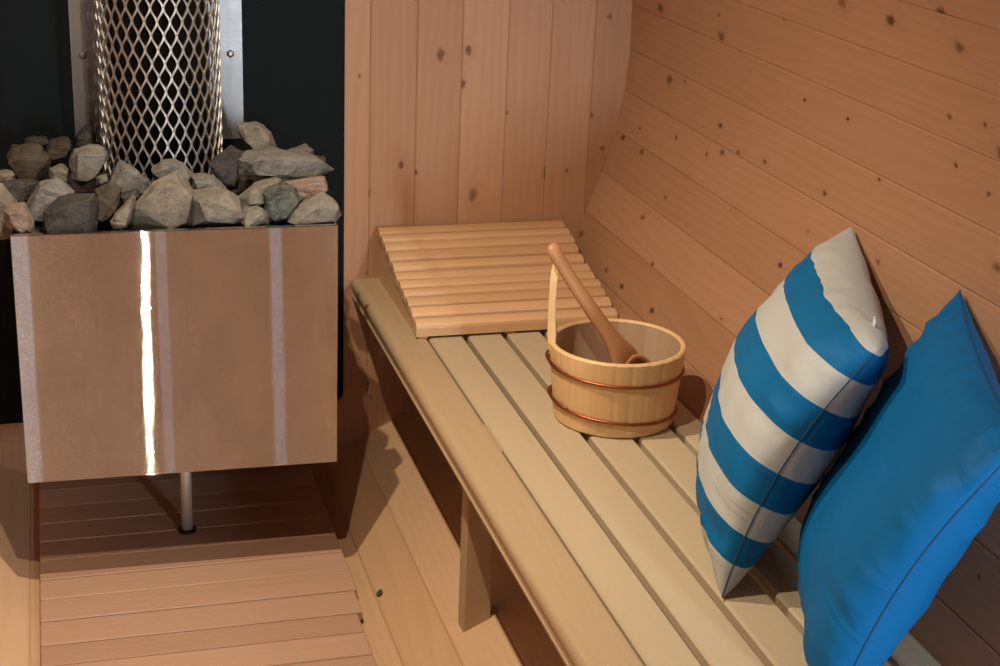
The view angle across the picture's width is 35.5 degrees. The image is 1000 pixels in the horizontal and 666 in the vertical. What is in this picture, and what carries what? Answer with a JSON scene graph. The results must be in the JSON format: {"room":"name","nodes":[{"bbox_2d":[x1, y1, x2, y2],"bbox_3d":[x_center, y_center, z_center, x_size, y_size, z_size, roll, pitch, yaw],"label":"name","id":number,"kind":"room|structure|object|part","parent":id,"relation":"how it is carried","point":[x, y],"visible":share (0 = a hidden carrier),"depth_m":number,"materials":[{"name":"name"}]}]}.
{"room":"spa","nodes":[
{"label":"spa","id":0,"kind":"room"},
{"bbox_2d":[0,406,565,665],"bbox_3d":[-0.193,0.820,1.668,1.238,0.258,3.650,-3,21,-15],"label":"floor","id":1,"kind":"structure","parent":0,"point":[392,499],"depth_m":2.83,"materials":[{"name":"brown wood"}]},
{"bbox_2d":[39,464,376,665],"bbox_3d":[-0.474,0.543,2.571,0.538,0.059,1.442,-3,21,-15],"label":"duckboard","id":2,"kind":"object","parent":1,"relation":"on","point":[264,577],"visible":0.94,"depth_m":2.79,"materials":[{"name":"brown wood"}]},
{"bbox_2d":[10,0,337,534],"bbox_3d":[-0.576,-0.456,2.695,0.526,1.725,0.475,-3,21,-14],"label":"stove","id":3,"kind":"object","parent":2,"relation":"on","point":[185,351],"visible":0.74,"depth_m":2.64,"materials":[{"name":"silver metal"}]},
{"bbox_2d":[0,169,14,180],"bbox_3d":[-0.854,-0.269,2.685,0.041,0.020,0.048,-3,21,-15],"label":"stone","id":4,"kind":"object","parent":3,"relation":"on","point":[5,174],"visible":0.9,"depth_m":2.67,"materials":[{"name":"beige stone"}]},
{"bbox_2d":[0,183,18,239],"bbox_3d":[-0.814,-0.198,2.575,0.062,0.092,0.055,-3,21,-15],"label":"stone","id":5,"kind":"object","parent":3,"relation":"in","point":[6,199],"visible":0.38,"depth_m":2.56,"materials":[{"name":"beige stone"}]},
{"bbox_2d":[3,202,33,233],"bbox_3d":[-0.782,-0.182,2.541,0.047,0.057,0.048,-3,21,-15],"label":"stone","id":6,"kind":"object","parent":3,"relation":"in","point":[17,216],"visible":0.9,"depth_m":2.52,"materials":[{"name":"brown stone"}]},
{"bbox_2d":[0,179,39,202],"bbox_3d":[-0.808,-0.237,2.619,0.077,0.048,0.055,-3,21,-15],"label":"stone","id":7,"kind":"object","parent":3,"relation":"in","point":[21,190],"visible":0.79,"depth_m":2.60,"materials":[{"name":"grey stone"}]},
{"bbox_2d":[7,143,50,179],"bbox_3d":[-0.839,-0.305,2.786,0.075,0.068,0.074,-3,21,-15],"label":"stone","id":8,"kind":"object","parent":3,"relation":"in","point":[27,161],"visible":0.89,"depth_m":2.76,"materials":[{"name":"brown stone"}]},
{"bbox_2d":[24,136,49,146],"bbox_3d":[-0.855,-0.352,2.889,0.047,0.026,0.035,-3,21,-15],"label":"stone","id":9,"kind":"object","parent":3,"relation":"in","point":[43,141],"visible":0.8,"depth_m":2.88,"materials":[{"name":"grey stone"}]},
{"bbox_2d":[34,225,44,232],"bbox_3d":[-0.772,-0.166,2.585,0.042,0.029,0.041,-3,21,-15],"label":"stone","id":10,"kind":"object","parent":3,"relation":"in","point":[37,229],"visible":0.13,"depth_m":2.58,"materials":[{"name":"grey stone"}]},
{"bbox_2d":[26,178,74,221],"bbox_3d":[-0.744,-0.220,2.582,0.079,0.072,0.058,-7,22,-24],"label":"stone","id":11,"kind":"object","parent":10,"relation":"on","point":[47,191],"visible":0.67,"depth_m":2.56,"materials":[{"name":"grey stone"}]},
{"bbox_2d":[46,136,71,159],"bbox_3d":[-0.812,-0.340,2.882,0.046,0.041,0.045,0,20,-7],"label":"stone","id":12,"kind":"object","parent":3,"relation":"in","point":[58,148],"visible":0.92,"depth_m":2.87,"materials":[{"name":"brown stone"}]},
{"bbox_2d":[49,163,68,183],"bbox_3d":[-0.778,-0.280,2.760,0.035,0.038,0.049,-3,21,-15],"label":"stone","id":13,"kind":"object","parent":3,"relation":"in","point":[61,171],"visible":0.78,"depth_m":2.74,"materials":[{"name":"beige stone"}]},
{"bbox_2d":[43,193,97,232],"bbox_3d":[-0.702,-0.194,2.557,0.089,0.072,0.068,-3,21,-15],"label":"stone","id":14,"kind":"object","parent":3,"relation":"in","point":[70,212],"visible":0.84,"depth_m":2.53,"materials":[{"name":"grey stone"}]},
{"bbox_2d":[75,125,95,147],"bbox_3d":[-0.769,-0.362,2.897,0.038,0.045,0.041,1,20,-3],"label":"stone","id":15,"kind":"object","parent":3,"relation":"in","point":[85,136],"visible":0.86,"depth_m":2.88,"materials":[{"name":"grey stone"}]},
{"bbox_2d":[69,144,107,186],"bbox_3d":[-0.712,-0.291,2.708,0.065,0.073,0.060,-9,23,-28],"label":"stone","id":16,"kind":"object","parent":3,"relation":"in","point":[86,162],"visible":0.98,"depth_m":2.69,"materials":[{"name":"grey stone"}]},
{"bbox_2d":[96,174,108,184],"bbox_3d":[-0.681,-0.263,2.682,0.023,0.020,0.026,-3,21,-15],"label":"stone","id":17,"kind":"object","parent":3,"relation":"in","point":[101,179],"visible":0.97,"depth_m":2.67,"materials":[{"name":"grey stone"}]},
{"bbox_2d":[99,217,112,230],"bbox_3d":[-0.671,-0.187,2.672,0.044,0.029,0.039,-3,21,-15],"label":"stone","id":18,"kind":"object","parent":3,"relation":"on","point":[108,227],"visible":0.27,"depth_m":2.66,"materials":[{"name":"black stone"}]},
{"bbox_2d":[94,182,121,226],"bbox_3d":[-0.652,-0.213,2.607,0.045,0.078,0.051,-3,21,-15],"label":"stone","id":19,"kind":"object","parent":3,"relation":"in","point":[108,195],"visible":0.88,"depth_m":2.58,"materials":[{"name":"brown stone"}]},
{"bbox_2d":[110,195,135,230],"bbox_3d":[-0.618,-0.197,2.563,0.044,0.060,0.040,-3,21,-15],"label":"stone","id":20,"kind":"object","parent":3,"relation":"in","point":[122,216],"visible":1,"depth_m":2.55,"materials":[{"name":"beige stone"}]},
{"bbox_2d":[110,160,148,193],"bbox_3d":[-0.632,-0.264,2.664,0.065,0.061,0.052,-3,21,-15],"label":"stone","id":21,"kind":"object","parent":3,"relation":"in","point":[125,175],"visible":0.79,"depth_m":2.65,"materials":[{"name":"grey stone"}]},
{"bbox_2d":[120,189,139,202],"bbox_3d":[-0.619,-0.229,2.613,0.035,0.023,0.031,-3,21,-15],"label":"stone","id":22,"kind":"object","parent":3,"relation":"in","point":[125,195],"visible":0.89,"depth_m":2.60,"materials":[{"name":"grey stone"}]},
{"bbox_2d":[125,171,194,229],"bbox_3d":[-0.568,-0.220,2.611,0.117,0.092,0.077,0,20,-7],"label":"stone","id":23,"kind":"object","parent":3,"relation":"in","point":[167,202],"visible":0.91,"depth_m":2.58,"materials":[{"name":"grey stone"}]},
{"bbox_2d":[151,158,192,184],"bbox_3d":[-0.557,-0.271,2.668,0.073,0.053,0.054,-3,21,-15],"label":"stone","id":24,"kind":"object","parent":3,"relation":"in","point":[164,167],"visible":0.73,"depth_m":2.65,"materials":[{"name":"grey stone"}]},
{"bbox_3d":[-0.536,0.035,2.634,0.526,0.434,0.012,-3,21,-14],"label":"panel","id":25,"kind":"part","parent":3,"relation":"part of","materials":[{"name":"silver metal"}]},
{"bbox_3d":[-0.593,-0.044,2.845,0.526,0.434,0.472,-3,21,-14],"label":"casing","id":26,"kind":"part","parent":3,"relation":"part of","materials":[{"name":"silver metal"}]},
{"bbox_3d":[-0.584,0.272,2.906,0.021,0.210,0.021,-3,21,-14],"label":"leg","id":27,"kind":"part","parent":3,"relation":"part of","materials":[{"name":"silver metal"}]},
{"bbox_2d":[191,173,227,189],"bbox_3d":[-0.496,-0.251,2.671,0.061,0.041,0.050,-3,21,-15],"label":"stone","id":28,"kind":"object","parent":3,"relation":"in","point":[200,180],"visible":0.72,"depth_m":2.65,"materials":[{"name":"grey stone"}]},
{"bbox_2d":[191,186,242,227],"bbox_3d":[-0.476,-0.208,2.628,0.090,0.068,0.069,-3,21,-15],"label":"stone","id":29,"kind":"object","parent":3,"relation":"in","point":[213,207],"visible":0.95,"depth_m":2.60,"materials":[{"name":"beige stone"}]},
{"bbox_2d":[208,145,243,190],"bbox_3d":[-0.477,-0.285,2.727,0.065,0.078,0.050,-3,21,-15],"label":"stone","id":30,"kind":"object","parent":3,"relation":"in","point":[225,165],"visible":0.88,"depth_m":2.71,"materials":[{"name":"grey stone"}]},
{"bbox_2d":[231,175,254,194],"bbox_3d":[-0.480,-0.279,2.927,0.044,0.040,0.039,-13,25,-36],"label":"stone","id":31,"kind":"object","parent":3,"relation":"in","point":[245,182],"visible":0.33,"depth_m":2.92,"materials":[{"name":"brown stone"}]},
{"bbox_2d":[241,205,268,226],"bbox_3d":[-0.414,-0.195,2.628,0.046,0.032,0.042,-10,23,-30],"label":"stone","id":32,"kind":"object","parent":3,"relation":"in","point":[256,215],"visible":0.97,"depth_m":2.61,"materials":[{"name":"beige stone"}]},
{"bbox_2d":[236,121,276,149],"bbox_3d":[-0.430,-0.345,2.782,0.079,0.062,0.067,-3,21,-15],"label":"stone","id":33,"kind":"object","parent":3,"relation":"in","point":[254,135],"visible":0.82,"depth_m":2.75,"materials":[{"name":"beige stone"}]},
{"bbox_2d":[238,176,284,208],"bbox_3d":[-0.407,-0.238,2.680,0.085,0.056,0.056,-11,24,-33],"label":"stone","id":34,"kind":"object","parent":3,"relation":"in","point":[252,196],"visible":0.62,"depth_m":2.66,"materials":[{"name":"grey stone"}]},
{"bbox_2d":[264,176,293,181],"bbox_3d":[-0.417,-0.282,2.939,0.054,0.042,0.042,2,20,0],"label":"stone","id":35,"kind":"object","parent":3,"relation":"on","point":[283,179],"visible":0.08,"depth_m":2.92,"materials":[{"name":"grey stone"}]},
{"bbox_2d":[262,184,301,223],"bbox_3d":[-0.370,-0.219,2.661,0.066,0.069,0.051,1,20,-5],"label":"stone","id":36,"kind":"object","parent":3,"relation":"in","point":[280,201],"visible":0.96,"depth_m":2.64,"materials":[{"name":"grey stone"}]},
{"bbox_2d":[278,221,293,224],"bbox_3d":[-0.360,-0.189,2.706,0.046,0.038,0.041,4,20,5],"label":"stone","id":37,"kind":"object","parent":3,"relation":"on","point":[285,222],"visible":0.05,"depth_m":2.69,"materials":[{"name":"black stone"}]},
{"bbox_2d":[238,146,334,178],"bbox_3d":[-0.372,-0.294,2.729,0.169,0.054,0.079,-3,21,-15],"label":"stone","id":38,"kind":"object","parent":3,"relation":"in","point":[267,161],"visible":0.98,"depth_m":2.70,"materials":[{"name":"grey stone"}]},
{"bbox_2d":[288,143,313,153],"bbox_3d":[-0.366,-0.324,2.808,0.065,0.026,0.039,-3,21,-15],"label":"stone","id":39,"kind":"object","parent":3,"relation":"in","point":[304,147],"visible":0.45,"depth_m":2.80,"materials":[{"name":"grey stone"}]},
{"bbox_2d":[284,175,327,201],"bbox_3d":[-0.335,-0.248,2.700,0.076,0.047,0.058,-3,21,-15],"label":"stone","id":40,"kind":"object","parent":3,"relation":"in","point":[306,188],"visible":0.74,"depth_m":2.68,"materials":[{"name":"brown stone"}]},
{"bbox_2d":[286,191,341,224],"bbox_3d":[-0.318,-0.215,2.663,0.094,0.055,0.060,-3,21,-15],"label":"stone","id":41,"kind":"object","parent":3,"relation":"in","point":[321,207],"visible":0.93,"depth_m":2.64,"materials":[{"name":"beige stone"}]},
{"bbox_2d":[312,154,325,162],"bbox_3d":[-0.327,-0.309,2.801,0.029,0.024,0.029,-3,21,-15],"label":"stone","id":42,"kind":"object","parent":3,"relation":"in","point":[323,158],"visible":0.26,"depth_m":2.79,"materials":[{"name":"grey stone"}]},
{"bbox_2d":[351,277,940,665],"bbox_3d":[0.245,0.480,2.153,0.429,0.351,2.598,-3,21,-15],"label":"bench","id":43,"kind":"object","parent":1,"relation":"on","point":[592,606],"visible":0.56,"depth_m":2.25,"materials":[{"name":"brown wood"}]},
{"bbox_3d":[-0.037,0.343,2.558,0.047,0.311,0.036,-3,21,-15],"label":"leg","id":44,"kind":"part","parent":43,"relation":"part of","materials":[{"name":"brown wood"}]},
{"bbox_3d":[0.079,0.344,2.052,0.071,0.039,2.598,-3,21,-15],"label":"rail","id":45,"kind":"part","parent":43,"relation":"part of","materials":[{"name":"brown wood"}]},
{"bbox_2d":[377,220,617,338],"bbox_3d":[-0.014,-0.113,3.082,0.394,0.110,0.371,-3,21,-15],"label":"headrest cover","id":46,"kind":"object","parent":43,"relation":"on","point":[458,279],"visible":0.96,"depth_m":3.05,"materials":[{"name":"brown wood"}]},
{"bbox_3d":[-0.187,-0.091,3.032,0.019,0.090,0.350,-3,21,-15],"label":"panel","id":47,"kind":"part","parent":46,"relation":"part of","materials":[{"name":"brown wood"}]},
{"bbox_2d":[545,264,686,438],"bbox_3d":[0.189,0.017,2.537,0.229,0.253,0.225,-3,21,-15],"label":"bucket","id":48,"kind":"object","parent":43,"relation":"on","point":[590,394],"visible":0.97,"depth_m":2.49,"materials":[{"name":"brown wood"}]},
{"bbox_3d":[0.086,-0.041,2.525,0.015,0.144,0.042,4,20,3],"label":"handle","id":49,"kind":"part","parent":48,"relation":"part of","materials":[{"name":"brown wood"}]},
{"bbox_2d":[547,242,650,363],"bbox_3d":[0.168,-0.012,2.492,0.194,0.264,0.069,-2,20,-11],"label":"ladle","id":50,"kind":"object","parent":48,"relation":"in","point":[620,351],"visible":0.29,"depth_m":2.49,"materials":[{"name":"brown wood"}]},
{"bbox_2d":[626,354,650,363],"bbox_3d":[0.219,0.073,2.536,0.059,0.078,0.080,20,27,40],"label":"bowl","id":51,"kind":"object","parent":50,"relation":"on","point":[630,358],"depth_m":2.53,"materials":[{"name":"brown wood"}]},
{"bbox_2d":[696,227,888,597],"bbox_3d":[0.399,0.092,2.166,0.238,0.376,0.476,4,20,6],"label":"striped cushion","id":52,"kind":"object","parent":43,"relation":"on","point":[794,384],"visible":1,"depth_m":2.00,"materials":[{"name":"fabric"}]},
{"bbox_2d":[797,290,999,665],"bbox_3d":[0.483,0.193,1.895,0.218,0.377,0.480,5,20,7],"label":"plain cushion","id":53,"kind":"object","parent":43,"relation":"on","point":[911,486],"visible":1,"depth_m":1.75,"materials":[{"name":"blue fabric"}]},
{"bbox_2d":[0,0,632,472],"bbox_3d":[-0.688,-0.556,2.951,2.072,1.911,0.040,-3,21,-15],"label":"wall","id":54,"kind":"structure","parent":0,"point":[456,112],"depth_m":3.17,"materials":[{"name":"brown wood"}]},
{"bbox_2d":[0,0,344,423],"bbox_3d":[-0.660,-0.391,2.995,0.730,1.178,0.006,-3,21,-15],"label":"heat shield panel","id":55,"kind":"object","parent":54,"relation":"attached to","point":[293,51],"visible":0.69,"depth_m":3.01,"materials":[{"name":"black metal"}]},
{"bbox_2d":[68,0,243,141],"bbox_3d":[-0.638,-0.646,2.897,0.316,0.590,0.010,-3,21,-15],"label":"shield","id":56,"kind":"object","parent":55,"relation":"attached to","point":[81,12],"visible":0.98,"depth_m":2.95,"materials":[{"name":"metal"}]},
{"bbox_2d":[477,0,999,665],"bbox_3d":[0.590,-0.013,1.590,0.383,1.498,3.650,-3,21,-15],"label":"wall","id":57,"kind":"structure","parent":0,"point":[749,135],"depth_m":2.44,"materials":[{"name":"brown wood"}]}
]}

